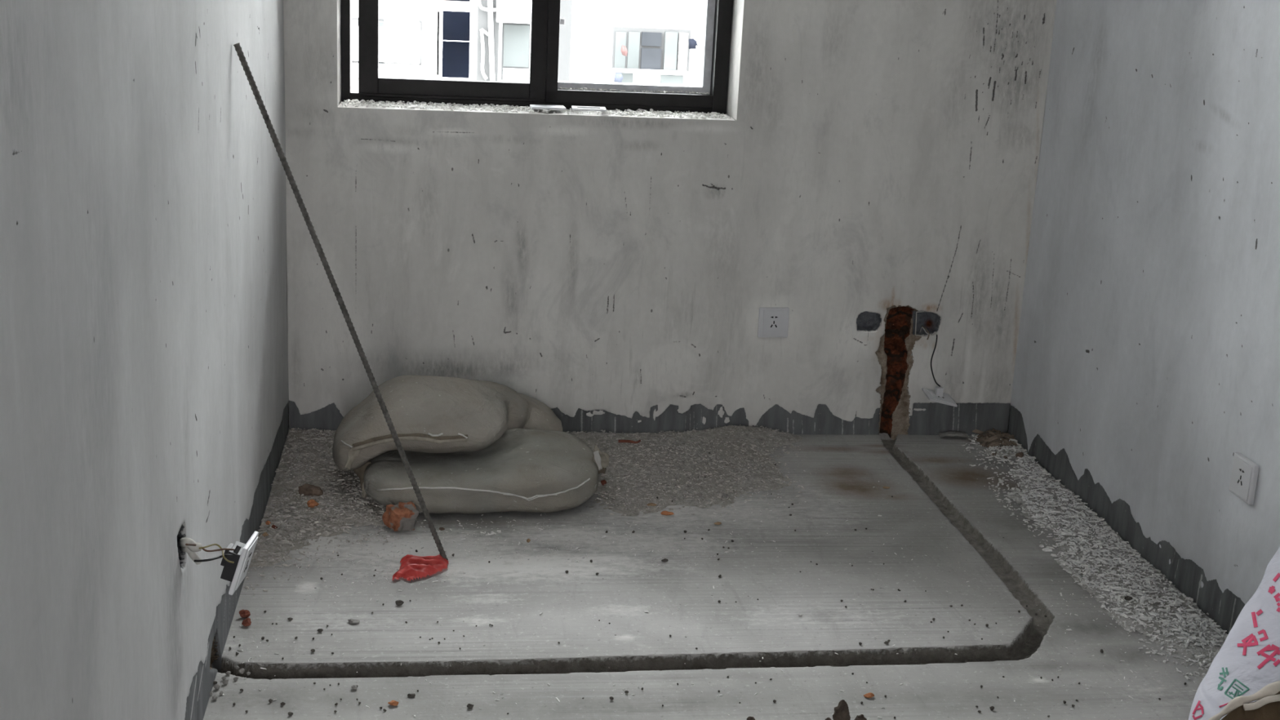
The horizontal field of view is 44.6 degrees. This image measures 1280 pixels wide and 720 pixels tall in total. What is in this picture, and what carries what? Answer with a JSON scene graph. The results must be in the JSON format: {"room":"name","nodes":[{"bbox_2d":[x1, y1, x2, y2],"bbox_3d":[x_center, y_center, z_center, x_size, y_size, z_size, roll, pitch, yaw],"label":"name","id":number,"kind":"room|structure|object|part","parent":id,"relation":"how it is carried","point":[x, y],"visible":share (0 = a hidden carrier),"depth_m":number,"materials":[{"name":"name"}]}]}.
{"room":"construction site","nodes":[
{"label":"construction site","id":0,"kind":"room"},
{"bbox_2d":[0,0,288,719],"bbox_3d":[-0.692,-0.358,1.359,0.242,3.150,5.900,1,15,-8],"label":"wall","id":1,"kind":"structure","parent":0,"point":[144,388],"depth_m":2.04,"materials":[{"name":"white paint"}]},
{"bbox_2d":[177,531,258,595],"bbox_3d":[-0.696,0.326,2.532,0.132,0.132,0.180,1,15,-8],"label":"socket","id":2,"kind":"object","parent":1,"relation":"attached to","point":[237,557],"visible":0.97,"depth_m":2.55,"materials":[{"name":"white plastic"}]},
{"bbox_3d":[-0.658,0.337,2.589,0.031,0.086,0.089,3,15,-1],"label":"plate","id":3,"kind":"part","parent":2,"relation":"part of","materials":[{"name":"white plastic"}]},
{"bbox_2d":[283,0,1056,439],"bbox_3d":[0.101,-1.101,4.209,2.564,3.150,0.251,1,15,-8],"label":"wall","id":4,"kind":"structure","parent":0,"point":[873,165],"depth_m":4.29,"materials":[{"name":"grey concrete"}]},
{"bbox_2d":[341,98,729,119],"bbox_3d":[-0.275,-0.680,4.224,1.050,0.013,0.153,1,15,-8],"label":"crumbs","id":5,"kind":"object","parent":4,"relation":"on","point":[423,104],"visible":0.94,"depth_m":4.21,"materials":[{"name":"white gravel"}]},
{"bbox_2d":[341,0,733,114],"bbox_3d":[-0.253,-1.435,4.136,1.060,1.521,0.095,1,15,-8],"label":"window","id":6,"kind":"structure","parent":4,"relation":"in","point":[543,85],"depth_m":4.28,"materials":[{"name":"black metal"}]},
{"bbox_3d":[-0.480,-1.427,4.094,0.511,1.465,0.024,1,15,-8],"label":"sliding sash","id":7,"kind":"part","parent":6,"relation":"part of","materials":[{"name":"black metal"}]},
{"bbox_2d":[557,86,708,94],"bbox_3d":[-0.030,-0.753,4.352,0.454,0.009,0.029,1,15,-8],"label":"crumbs","id":8,"kind":"object","parent":6,"relation":"on","point":[584,88],"visible":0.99,"depth_m":4.35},
{"bbox_2d":[557,0,715,94],"bbox_3d":[0.014,-1.439,4.194,0.434,1.454,0.030,1,15,-8],"label":"light","id":9,"kind":"object","parent":6,"relation":"attached to","point":[710,6],"depth_m":4.36,"materials":[{"name":"clear glass"}]},
{"bbox_2d":[529,104,566,110],"bbox_3d":[-0.249,-0.683,4.214,0.092,0.006,0.060,0,16,-10],"label":"socket frame","id":10,"kind":"object","parent":4,"relation":"on","point":[532,106],"visible":1,"depth_m":4.19,"materials":[{"name":"white plastic"}]},
{"bbox_2d":[571,105,606,111],"bbox_3d":[-0.139,-0.682,4.228,0.092,0.006,0.060,1,15,-5],"label":"socket frame","id":11,"kind":"object","parent":4,"relation":"on","point":[574,108],"visible":1,"depth_m":4.20,"materials":[{"name":"white plastic"}]},
{"bbox_2d":[757,307,789,337],"bbox_3d":[0.376,-0.105,4.387,0.087,0.087,0.011,1,15,-8],"label":"wall socket","id":12,"kind":"object","parent":4,"relation":"attached to","point":[772,322],"visible":1,"depth_m":4.38,"materials":[{"name":"white plastic"}]},
{"bbox_2d":[915,311,925,337],"bbox_3d":[0.801,-0.103,4.448,0.035,0.075,0.003,1,15,-8],"label":"junction box","id":13,"kind":"object","parent":4,"relation":"attached to","point":[918,311],"visible":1,"depth_m":4.45,"materials":[{"name":"grey plastic"}]},
{"bbox_2d":[920,325,957,407],"bbox_3d":[0.853,0.016,4.459,0.100,0.211,0.119,1,15,-8],"label":"socket","id":14,"kind":"object","parent":4,"relation":"attached to","point":[937,395],"visible":1,"depth_m":4.46,"materials":[{"name":"white plastic"}]},
{"bbox_3d":[0.858,0.107,4.468,0.086,0.031,0.086,1,15,-8],"label":"plate","id":15,"kind":"part","parent":14,"relation":"part of","materials":[{"name":"white plastic"}]},
{"bbox_2d":[203,425,1226,719],"bbox_3d":[0.381,1.028,1.892,2.544,0.200,5.890,1,15,-8],"label":"floor","id":16,"kind":"structure","parent":0,"point":[940,500],"depth_m":3.25,"materials":[{"name":"concrete"}]},
{"bbox_2d":[213,684,220,689],"bbox_3d":[-0.775,0.599,2.856,0.011,0.011,0.010,1,15,-8],"label":"pebble","id":17,"kind":"object","parent":16,"relation":"on","point":[216,686],"visible":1,"depth_m":2.85,"materials":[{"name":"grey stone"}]},
{"bbox_2d":[222,679,228,684],"bbox_3d":[-0.765,0.594,2.876,0.010,0.010,0.009,1,15,-8],"label":"pebble","id":18,"kind":"object","parent":16,"relation":"on","point":[225,682],"visible":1,"depth_m":2.87,"materials":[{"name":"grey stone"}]},
{"bbox_2d":[238,668,244,674],"bbox_3d":[-0.746,0.583,2.920,0.011,0.011,0.010,-4,17,-24],"label":"pebble","id":19,"kind":"object","parent":16,"relation":"on","point":[242,671],"visible":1,"depth_m":2.92,"materials":[{"name":"grey stone"}]},
{"bbox_2d":[239,609,250,617],"bbox_3d":[-0.799,0.514,3.149,0.023,0.017,0.016,1,15,-8],"label":"chip","id":20,"kind":"object","parent":16,"relation":"on","point":[243,613],"visible":1,"depth_m":3.15,"materials":[{"name":"red brick"}]},
{"bbox_2d":[241,617,251,626],"bbox_3d":[-0.786,0.524,3.116,0.019,0.016,0.017,1,15,-8],"label":"chip","id":21,"kind":"object","parent":16,"relation":"on","point":[246,622],"visible":1,"depth_m":3.11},
{"bbox_2d":[244,427,424,595],"bbox_3d":[-0.709,0.337,3.802,0.397,0.027,1.106,1,15,-8],"label":"gravel","id":22,"kind":"object","parent":16,"relation":"on","point":[307,457],"visible":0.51,"depth_m":3.75,"materials":[{"name":"grey gravel"}]},
{"bbox_2d":[262,532,268,537],"bbox_3d":[-0.851,0.396,3.540,0.012,0.012,0.011,11,17,28],"label":"chip","id":23,"kind":"object","parent":22,"relation":"on","point":[265,534],"visible":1,"depth_m":3.54,"materials":[{"name":"orange brick"}]},
{"bbox_2d":[297,483,323,497],"bbox_3d":[-0.806,0.320,3.812,0.064,0.032,0.042,12,18,31],"label":"chunk","id":24,"kind":"object","parent":22,"relation":"on","point":[308,490],"visible":1,"depth_m":3.80,"materials":[{"name":"brown stone"}]},
{"bbox_2d":[306,499,319,507],"bbox_3d":[-0.780,0.343,3.724,0.028,0.019,0.025,-4,17,-22],"label":"chip","id":25,"kind":"object","parent":22,"relation":"on","point":[312,503],"visible":1,"depth_m":3.72,"materials":[{"name":"orange brick"}]},
{"bbox_2d":[233,42,448,559],"bbox_3d":[-0.607,-0.083,3.241,0.440,1.126,0.014,-3,16,-21],"label":"bar","id":26,"kind":"object","parent":16,"relation":"on","point":[237,48],"visible":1,"depth_m":3.21,"materials":[{"name":"grey metal"}]},
{"bbox_2d":[347,618,359,623],"bbox_3d":[-0.579,0.529,3.152,0.026,0.008,0.016,1,15,-8],"label":"chip","id":27,"kind":"object","parent":16,"relation":"on","point":[351,620],"visible":1,"depth_m":3.15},
{"bbox_2d":[351,684,357,689],"bbox_3d":[-0.527,0.605,2.881,0.012,0.008,0.011,1,15,-8],"label":"chip","id":28,"kind":"object","parent":16,"relation":"on","point":[353,686],"visible":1,"depth_m":2.88,"materials":[{"name":"grey stone"}]},
{"bbox_2d":[387,700,398,706],"bbox_3d":[-0.448,0.622,2.830,0.020,0.010,0.012,1,15,-8],"label":"chip","id":29,"kind":"object","parent":16,"relation":"on","point":[393,703],"visible":1,"depth_m":2.83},
{"bbox_2d":[395,600,404,605],"bbox_3d":[-0.500,0.505,3.244,0.015,0.012,0.014,-10,20,-39],"label":"chip","id":30,"kind":"object","parent":16,"relation":"on","point":[399,602],"visible":1,"depth_m":3.24,"materials":[{"name":"grey stone"}]},
{"bbox_2d":[382,501,418,531],"bbox_3d":[-0.560,0.367,3.647,0.073,0.059,0.068,-5,17,-27],"label":"chunk","id":31,"kind":"object","parent":16,"relation":"on","point":[400,517],"visible":1,"depth_m":3.63,"materials":[{"name":"orange brick"}]},
{"bbox_2d":[407,693,415,697],"bbox_3d":[-0.420,0.616,2.865,0.015,0.006,0.010,1,15,-8],"label":"chip","id":32,"kind":"object","parent":16,"relation":"on","point":[408,695],"visible":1,"depth_m":2.86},
{"bbox_2d":[392,554,448,581],"bbox_3d":[-0.480,0.451,3.420,0.120,0.020,0.126,1,15,-8],"label":"plastic bag","id":33,"kind":"object","parent":16,"relation":"on","point":[411,566],"visible":1,"depth_m":3.40,"materials":[{"name":"red plastic"}]},
{"bbox_2d":[466,703,473,708],"bbox_3d":[-0.308,0.628,2.833,0.010,0.010,0.011,13,18,33],"label":"chip","id":34,"kind":"object","parent":16,"relation":"on","point":[468,705],"visible":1,"depth_m":2.83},
{"bbox_2d":[361,428,609,513],"bbox_3d":[-0.382,0.266,3.899,0.613,0.133,0.420,1,15,-8],"label":"sack","id":35,"kind":"object","parent":16,"relation":"on","point":[523,470],"visible":0.83,"depth_m":3.75,"materials":[{"name":"beige fabric"}]},
{"bbox_2d":[332,374,562,489],"bbox_3d":[-0.512,0.155,4.034,0.463,0.264,0.737,9,17,22],"label":"sack","id":36,"kind":"object","parent":35,"relation":"on","point":[428,414],"visible":0.91,"depth_m":3.82,"materials":[{"name":"beige fabric"}]},
{"bbox_2d":[660,511,674,515],"bbox_3d":[0.067,0.376,3.820,0.033,0.010,0.017,1,15,-8],"label":"chip","id":37,"kind":"object","parent":16,"relation":"on","point":[664,513],"visible":1,"depth_m":3.81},
{"bbox_2d":[566,424,820,516],"bbox_3d":[0.122,0.282,4.126,0.765,0.039,0.652,1,15,-8],"label":"gravel","id":38,"kind":"object","parent":16,"relation":"on","point":[739,462],"visible":0.85,"depth_m":4.14,"materials":[{"name":"grey gravel"}]},
{"bbox_2d":[600,480,606,484],"bbox_3d":[-0.093,0.314,3.995,0.015,0.016,0.013,1,15,-8],"label":"chip","id":39,"kind":"object","parent":38,"relation":"on","point":[603,482],"visible":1,"depth_m":3.99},
{"bbox_2d":[617,440,640,443],"bbox_3d":[-0.027,0.224,4.288,0.066,0.011,0.019,-2,16,-17],"label":"brick splinter","id":40,"kind":"object","parent":38,"relation":"on","point":[619,441],"visible":1,"depth_m":4.28,"materials":[{"name":"red brick"}]},
{"bbox_2d":[646,502,656,506],"bbox_3d":[0.029,0.358,3.857,0.027,0.006,0.012,1,15,-8],"label":"chip","id":41,"kind":"object","parent":38,"relation":"on","point":[649,504],"visible":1,"depth_m":3.85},
{"bbox_2d":[721,493,728,497],"bbox_3d":[0.215,0.345,3.948,0.014,0.011,0.014,11,17,26],"label":"pebble","id":42,"kind":"object","parent":38,"relation":"on","point":[725,495],"visible":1,"depth_m":3.94,"materials":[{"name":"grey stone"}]},
{"bbox_2d":[222,470,1203,718],"bbox_3d":[0.170,0.463,3.535,2.044,0.007,1.458,1,15,-8],"label":"flakes","id":43,"kind":"object","parent":16,"relation":"on","point":[493,532],"visible":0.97,"depth_m":3.50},
{"bbox_2d":[746,716,755,719],"bbox_3d":[0.201,0.653,2.820,0.018,0.017,0.014,1,15,-8],"label":"clod","id":44,"kind":"object","parent":16,"relation":"on","point":[748,717],"visible":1,"depth_m":2.82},
{"bbox_2d":[832,699,850,719],"bbox_3d":[0.366,0.640,2.825,0.031,0.054,0.026,8,16,19],"label":"clod","id":45,"kind":"object","parent":16,"relation":"on","point":[841,712],"visible":1,"depth_m":2.82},
{"bbox_2d":[854,714,866,719],"bbox_3d":[0.401,0.655,2.830,0.023,0.026,0.018,1,15,-8],"label":"clod","id":46,"kind":"object","parent":16,"relation":"on","point":[860,717],"visible":1,"depth_m":2.83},
{"bbox_2d":[863,692,874,697],"bbox_3d":[0.432,0.633,2.945,0.022,0.010,0.012,1,15,-8],"label":"chip","id":47,"kind":"object","parent":16,"relation":"on","point":[870,695],"visible":1,"depth_m":2.94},
{"bbox_2d":[938,431,968,437],"bbox_3d":[0.908,0.216,4.523,0.084,0.012,0.026,1,15,-8],"label":"chip","id":48,"kind":"object","parent":16,"relation":"on","point":[951,433],"visible":1,"depth_m":4.52,"materials":[{"name":"grey concrete"}]},
{"bbox_2d":[972,427,1027,458],"bbox_3d":[1.035,0.237,4.472,0.126,0.032,0.218,1,15,-8],"label":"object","id":49,"kind":"object","parent":16,"relation":"on","point":[990,437],"visible":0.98,"depth_m":4.48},
{"bbox_2d":[1042,547,1052,551],"bbox_3d":[0.969,0.452,3.712,0.024,0.005,0.022,1,15,-8],"label":"chip","id":50,"kind":"object","parent":16,"relation":"on","point":[1047,549],"visible":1,"depth_m":3.71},
{"bbox_2d":[961,434,1228,679],"bbox_3d":[1.061,0.420,3.820,0.238,0.024,1.543,1,15,-8],"label":"gravel","id":51,"kind":"object","parent":16,"relation":"on","point":[1106,566],"visible":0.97,"depth_m":3.59,"materials":[{"name":"grey gravel"}]},
{"bbox_2d":[1015,452,1023,457],"bbox_3d":[1.062,0.266,4.357,0.023,0.018,0.015,1,15,-8],"label":"pebble","id":52,"kind":"object","parent":51,"relation":"on","point":[1020,454],"visible":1,"depth_m":4.35,"materials":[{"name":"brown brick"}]},
{"bbox_2d":[1124,595,1132,600],"bbox_3d":[1.070,0.522,3.417,0.017,0.009,0.013,-7,18,-31],"label":"stone","id":53,"kind":"object","parent":51,"relation":"on","point":[1128,597],"visible":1,"depth_m":3.41,"materials":[{"name":"grey stone"}]},
{"bbox_2d":[1188,546,1279,719],"bbox_3d":[1.135,0.570,2.583,0.406,0.387,0.878,15,19,37],"label":"woven sack","id":54,"kind":"object","parent":16,"relation":"on","point":[1242,682],"visible":1,"depth_m":2.60,"materials":[{"name":"white plastic"}]},
{"bbox_2d":[1008,0,1279,634],"bbox_3d":[1.590,-0.329,1.661,0.242,3.150,5.900,1,15,-8],"label":"wall","id":55,"kind":"structure","parent":0,"point":[1148,356],"depth_m":3.60,"materials":[{"name":"grey paint"}]},
{"bbox_2d":[1229,452,1259,505],"bbox_3d":[1.248,0.245,3.226,0.013,0.086,0.086,1,15,-8],"label":"wall socket","id":56,"kind":"object","parent":55,"relation":"attached to","point":[1244,476],"visible":1,"depth_m":3.21,"materials":[{"name":"white plastic"}]},
{"label":"outside","id":57,"kind":"structure","parent":0,"visible":0},
{"bbox_3d":[-1.010,9.981,22.744,85.000,0.600,90.000,1,15,-8],"label":"ground","id":58,"kind":"structure","parent":57,"visible":0},
{"bbox_2d":[351,0,706,93],"bbox_3d":[-0.782,-5.462,26.290,34.800,27.300,9.800,1,15,-8],"label":"apartment building","id":59,"kind":"structure","parent":58,"relation":"on","point":[468,40],"depth_m":21.76,"materials":[{"name":"white concrete"}]},
{"bbox_3d":[-3.657,-4.614,21.401,0.858,0.061,0.025,1,15,-8],"label":"pane","id":60,"kind":"part","parent":59,"relation":"part of","materials":[{"name":"glass"}]},
{"bbox_3d":[-3.565,-4.386,21.483,1.069,0.544,0.014,1,15,-8],"label":"pane","id":61,"kind":"part","parent":59,"relation":"part of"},
{"bbox_3d":[-3.591,-3.986,21.506,1.128,0.193,0.040,1,15,-8],"label":"rail","id":62,"kind":"part","parent":59,"relation":"part of","materials":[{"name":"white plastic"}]},
{"bbox_3d":[-3.285,-4.593,21.448,0.108,0.107,0.036,1,15,-8],"label":"pane","id":63,"kind":"part","parent":59,"relation":"part of","materials":[{"name":"glass"}]},
{"bbox_3d":[-2.539,-4.404,21.525,0.373,0.009,0.040,1,15,-8],"label":"rail","id":64,"kind":"part","parent":59,"relation":"part of","materials":[{"name":"white plastic"}]},
{"bbox_3d":[-2.550,-4.373,21.618,0.374,0.901,0.014,1,15,-8],"label":"pane","id":65,"kind":"part","parent":59,"relation":"part of","materials":[{"name":"blue glass"}]},
{"bbox_3d":[-1.709,-5.021,21.412,0.506,0.745,0.370,1,15,-8],"label":"balcony panel","id":66,"kind":"part","parent":59,"relation":"part of","materials":[{"name":"white paint"}]},
{"bbox_3d":[-1.739,-3.997,21.821,0.355,0.164,0.025,1,15,-8],"label":"pane","id":67,"kind":"part","parent":59,"relation":"part of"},
{"bbox_3d":[-1.724,-4.376,21.723,0.354,0.573,0.014,1,15,-8],"label":"pane","id":68,"kind":"part","parent":59,"relation":"part of","materials":[{"name":"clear glass"}]},
{"bbox_2d":[613,72,622,82],"bbox_3d":[-0.298,-3.954,21.804,0.125,0.128,0.180,1,15,-8],"label":"hanging cloth","id":69,"kind":"object","parent":59,"relation":"hanging from","point":[618,76],"visible":1,"depth_m":21.75,"materials":[{"name":"fabric"}]},
{"bbox_3d":[-0.277,-4.355,21.916,0.152,0.508,0.014,1,15,-8],"label":"pane","id":70,"kind":"part","parent":59,"relation":"part of","materials":[{"name":"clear glass"}]},
{"bbox_2d":[621,44,627,56],"bbox_3d":[-0.220,-4.311,21.714,0.096,0.145,0.180,1,15,-8],"label":"hanging cloth","id":71,"kind":"object","parent":59,"relation":"hanging from","point":[624,50],"visible":1,"depth_m":21.66,"materials":[{"name":"pink fabric"}]},
{"bbox_3d":[-0.090,-4.358,21.932,0.160,0.508,0.025,1,15,-8],"label":"pane","id":72,"kind":"part","parent":59,"relation":"part of","materials":[{"name":"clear glass"}]},
{"bbox_3d":[0.140,-4.075,21.962,1.055,0.032,0.040,1,15,-8],"label":"rail","id":73,"kind":"part","parent":59,"relation":"part of","materials":[{"name":"white plastic"}]},
{"bbox_3d":[0.155,-4.244,21.982,0.281,0.298,0.047,1,15,-8],"label":"pane","id":74,"kind":"part","parent":59,"relation":"part of","materials":[{"name":"grey glass"}]},
{"bbox_3d":[0.161,-4.510,21.915,0.280,0.187,0.036,1,15,-8],"label":"pane","id":75,"kind":"part","parent":59,"relation":"part of","materials":[{"name":"grey glass"}]},
{"bbox_3d":[0.431,-4.354,21.980,0.177,0.533,0.058,1,15,-8],"label":"pane","id":76,"kind":"part","parent":59,"relation":"part of","materials":[{"name":"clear glass"}]},
{"bbox_3d":[0.604,-4.349,21.997,0.121,0.518,0.069,1,15,-8],"label":"pane","id":77,"kind":"part","parent":59,"relation":"part of","materials":[{"name":"white glass"}]},
{"bbox_2d":[688,38,697,48],"bbox_3d":[0.745,-4.423,21.806,0.125,0.149,0.180,1,15,-8],"label":"hanging cloth","id":78,"kind":"object","parent":59,"relation":"hanging from","point":[692,42],"visible":1,"depth_m":21.75,"materials":[{"name":"blue fabric"}]}
]}

